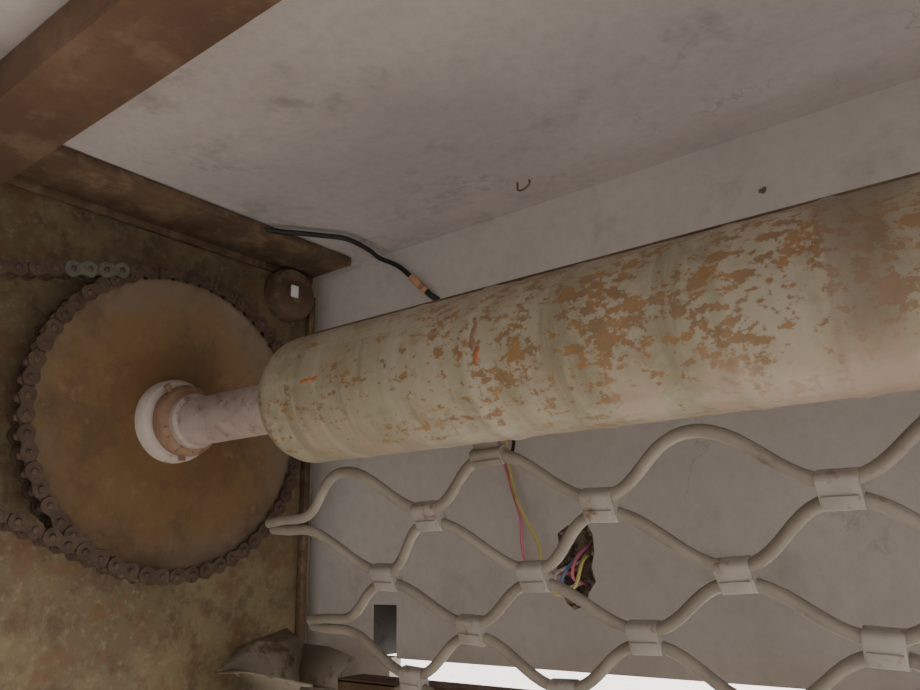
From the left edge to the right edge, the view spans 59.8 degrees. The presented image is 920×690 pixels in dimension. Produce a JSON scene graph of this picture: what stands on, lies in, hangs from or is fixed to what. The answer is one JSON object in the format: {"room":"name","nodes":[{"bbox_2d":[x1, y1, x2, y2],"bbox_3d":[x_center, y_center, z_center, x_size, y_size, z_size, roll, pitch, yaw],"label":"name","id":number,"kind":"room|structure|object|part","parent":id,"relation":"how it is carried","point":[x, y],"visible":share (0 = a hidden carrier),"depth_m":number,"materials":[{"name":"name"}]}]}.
{"room":"shop entrance","nodes":[
{"label":"shop entrance","id":0,"kind":"room"},
{"bbox_2d":[305,277,318,643],"bbox_3d":[-1.163,0.892,-0.292,0.292,2.567,2.870,-13,-19,36],"label":"wall","id":1,"kind":"structure","parent":0,"point":[315,286],"depth_m":0.97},
{"bbox_2d":[0,277,91,519],"bbox_3d":[-0.391,0.041,0.727,0.016,0.231,0.082,-13,-19,36],"label":"mounting plate","id":2,"kind":"object","parent":1,"relation":"attached to","point":[24,305],"depth_m":0.72,"materials":[{"name":"brown metal"}]},
{"bbox_2d":[0,531,307,689],"bbox_3d":[-0.289,0.268,0.795,0.016,0.160,0.343,-13,-19,36],"label":"mounting plate","id":3,"kind":"object","parent":1,"relation":"attached to","point":[65,624],"depth_m":0.76,"materials":[{"name":"brown metal"}]},
{"bbox_2d":[0,183,315,344],"bbox_3d":[-0.308,-0.069,0.871,0.016,0.086,0.382,-13,-19,36],"label":"mounting plate","id":4,"kind":"object","parent":1,"relation":"attached to","point":[32,225],"depth_m":0.81,"materials":[{"name":"brown metal"}]},
{"bbox_2d":[5,145,350,284],"bbox_3d":[-0.470,-0.190,0.625,0.076,0.019,0.998,-13,-19,36],"label":"flange","id":5,"kind":"object","parent":4,"relation":"attached to","point":[65,175],"visible":0.9,"depth_m":0.83,"materials":[{"name":"brown metal"}]},
{"bbox_3d":[-0.498,-0.180,0.645,0.005,0.010,0.998,-13,-19,36],"label":"vertical leg","id":6,"kind":"part","parent":5,"relation":"part of","materials":[{"name":"brown metal"}]},
{"bbox_2d":[264,268,313,322],"bbox_3d":[-0.206,-0.062,0.982,0.026,0.066,0.066,-13,-19,36],"label":"boss","id":7,"kind":"object","parent":4,"relation":"attached to","point":[288,294],"visible":1,"depth_m":0.97,"materials":[{"name":"brown metal"}]},
{"bbox_2d":[177,172,919,462],"bbox_3d":[0.767,-0.148,-0.004,2.747,0.118,0.107,-13,-19,36],"label":"barrel","id":8,"kind":"object","parent":4,"relation":"attached to","point":[817,300],"visible":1,"depth_m":0.45,"materials":[{"name":"paint"}]},
{"bbox_2d":[13,277,291,582],"bbox_3d":[-0.265,0.072,0.782,0.049,0.309,0.309,-13,-19,36],"label":"sprocket","id":9,"kind":"object","parent":8,"relation":"attached to","point":[113,387],"visible":0.83,"depth_m":0.76,"materials":[{"name":"brown metal"}]},
{"bbox_2d":[0,257,300,585],"bbox_3d":[-0.350,0.053,0.709,0.025,0.314,0.539,-13,-19,36],"label":"chain","id":10,"kind":"object","parent":9,"relation":"attached to","point":[62,538],"visible":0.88,"depth_m":0.70,"materials":[{"name":"metal"}]},
{"bbox_2d":[265,416,919,689],"bbox_3d":[0.725,0.214,0.051,2.244,0.593,0.115,-13,-19,36],"label":"grille","id":11,"kind":"object","parent":8,"relation":"hanging from","point":[838,489],"visible":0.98,"depth_m":0.55,"materials":[{"name":"metal"}]},
{"bbox_2d":[0,0,919,276],"bbox_3d":[0.003,-0.660,-0.738,3.200,0.150,3.020,-13,-19,36],"label":"ceiling","id":12,"kind":"structure","parent":0,"point":[387,126],"depth_m":0.65,"materials":[{"name":"paint"}]},
{"bbox_2d":[0,0,281,184],"bbox_3d":[0.671,-0.410,-0.134,2.850,0.037,0.062,-13,-19,36],"label":"steel beam","id":13,"kind":"structure","parent":12,"relation":"attached to","point":[90,58],"depth_m":0.54,"materials":[{"name":"brown metal"}]},
{"bbox_2d":[516,179,530,191],"bbox_3d":[0.062,-0.160,0.792,0.019,0.019,0.009,-13,-19,36],"label":"ceiling hook","id":14,"kind":"object","parent":12,"relation":"hanging from","point":[529,183],"depth_m":0.79,"materials":[{"name":"grey metal"}]},
{"bbox_2d":[308,78,919,689],"bbox_3d":[0.894,-0.082,0.275,3.200,0.463,0.150,-13,-19,36],"label":"wall","id":15,"kind":"structure","parent":0,"point":[860,568],"depth_m":0.71,"materials":[{"name":"paint"}]},
{"bbox_2d":[264,227,439,300],"bbox_3d":[-0.125,-0.083,0.920,0.200,0.076,0.053,3,-16,-13],"label":"cable","id":16,"kind":"object","parent":15,"relation":"attached to","point":[421,286],"visible":0.98,"depth_m":0.91,"materials":[{"name":"rubber"}]},
{"bbox_2d":[342,655,400,676],"bbox_3d":[-0.217,1.388,0.709,0.422,2.104,0.018,-13,-19,36],"label":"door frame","id":17,"kind":"structure","parent":15,"relation":"attached to","point":[361,664],"depth_m":0.87,"materials":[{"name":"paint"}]},
{"bbox_2d":[337,674,529,689],"bbox_3d":[0.965,0.123,0.003,2.738,0.051,0.036,-13,-19,36],"label":"bar","id":18,"kind":"object","parent":15,"relation":"attached to","point":[360,681],"visible":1,"depth_m":0.77,"materials":[{"name":"brown wood"}]},
{"bbox_3d":[0.955,0.120,-0.009,2.738,0.050,0.004,-13,-19,36],"label":"leg","id":19,"kind":"part","parent":18,"relation":"part of","materials":[{"name":"brown wood"}]},
{"bbox_2d":[498,440,592,595],"bbox_3d":[0.074,0.152,0.774,0.105,0.171,0.052,-10,-18,29],"label":"electrical wires","id":20,"kind":"object","parent":15,"relation":"attached to","point":[574,562],"visible":0.69,"depth_m":0.75,"materials":[{"name":"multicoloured plastic"}]},
{"bbox_2d":[559,527,595,609],"bbox_3d":[0.117,0.208,0.750,0.049,0.082,0.030,-13,-19,36],"label":"rim","id":21,"kind":"object","parent":15,"relation":"attached to","point":[583,531],"visible":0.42,"depth_m":0.75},
{"bbox_3d":[0.051,1.937,-1.447,3.200,0.100,3.020,-13,-19,36],"label":"floor","id":22,"kind":"structure","parent":0,"visible":0},
{"bbox_2d":[215,628,355,689],"bbox_3d":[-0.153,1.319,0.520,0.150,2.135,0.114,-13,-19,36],"label":"pillow","id":23,"kind":"object","parent":22,"relation":"on","point":[279,660],"visible":1,"depth_m":0.83,"materials":[{"name":"fabric"}]},
{"label":"outside","id":24,"kind":"structure","parent":0,"visible":0},
{"bbox_2d":[389,654,805,689],"bbox_3d":[12.045,6.336,15.397,50.000,0.100,39.180,-13,-19,36],"label":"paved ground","id":25,"kind":"structure","parent":24,"point":[500,676],"depth_m":15.65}
]}

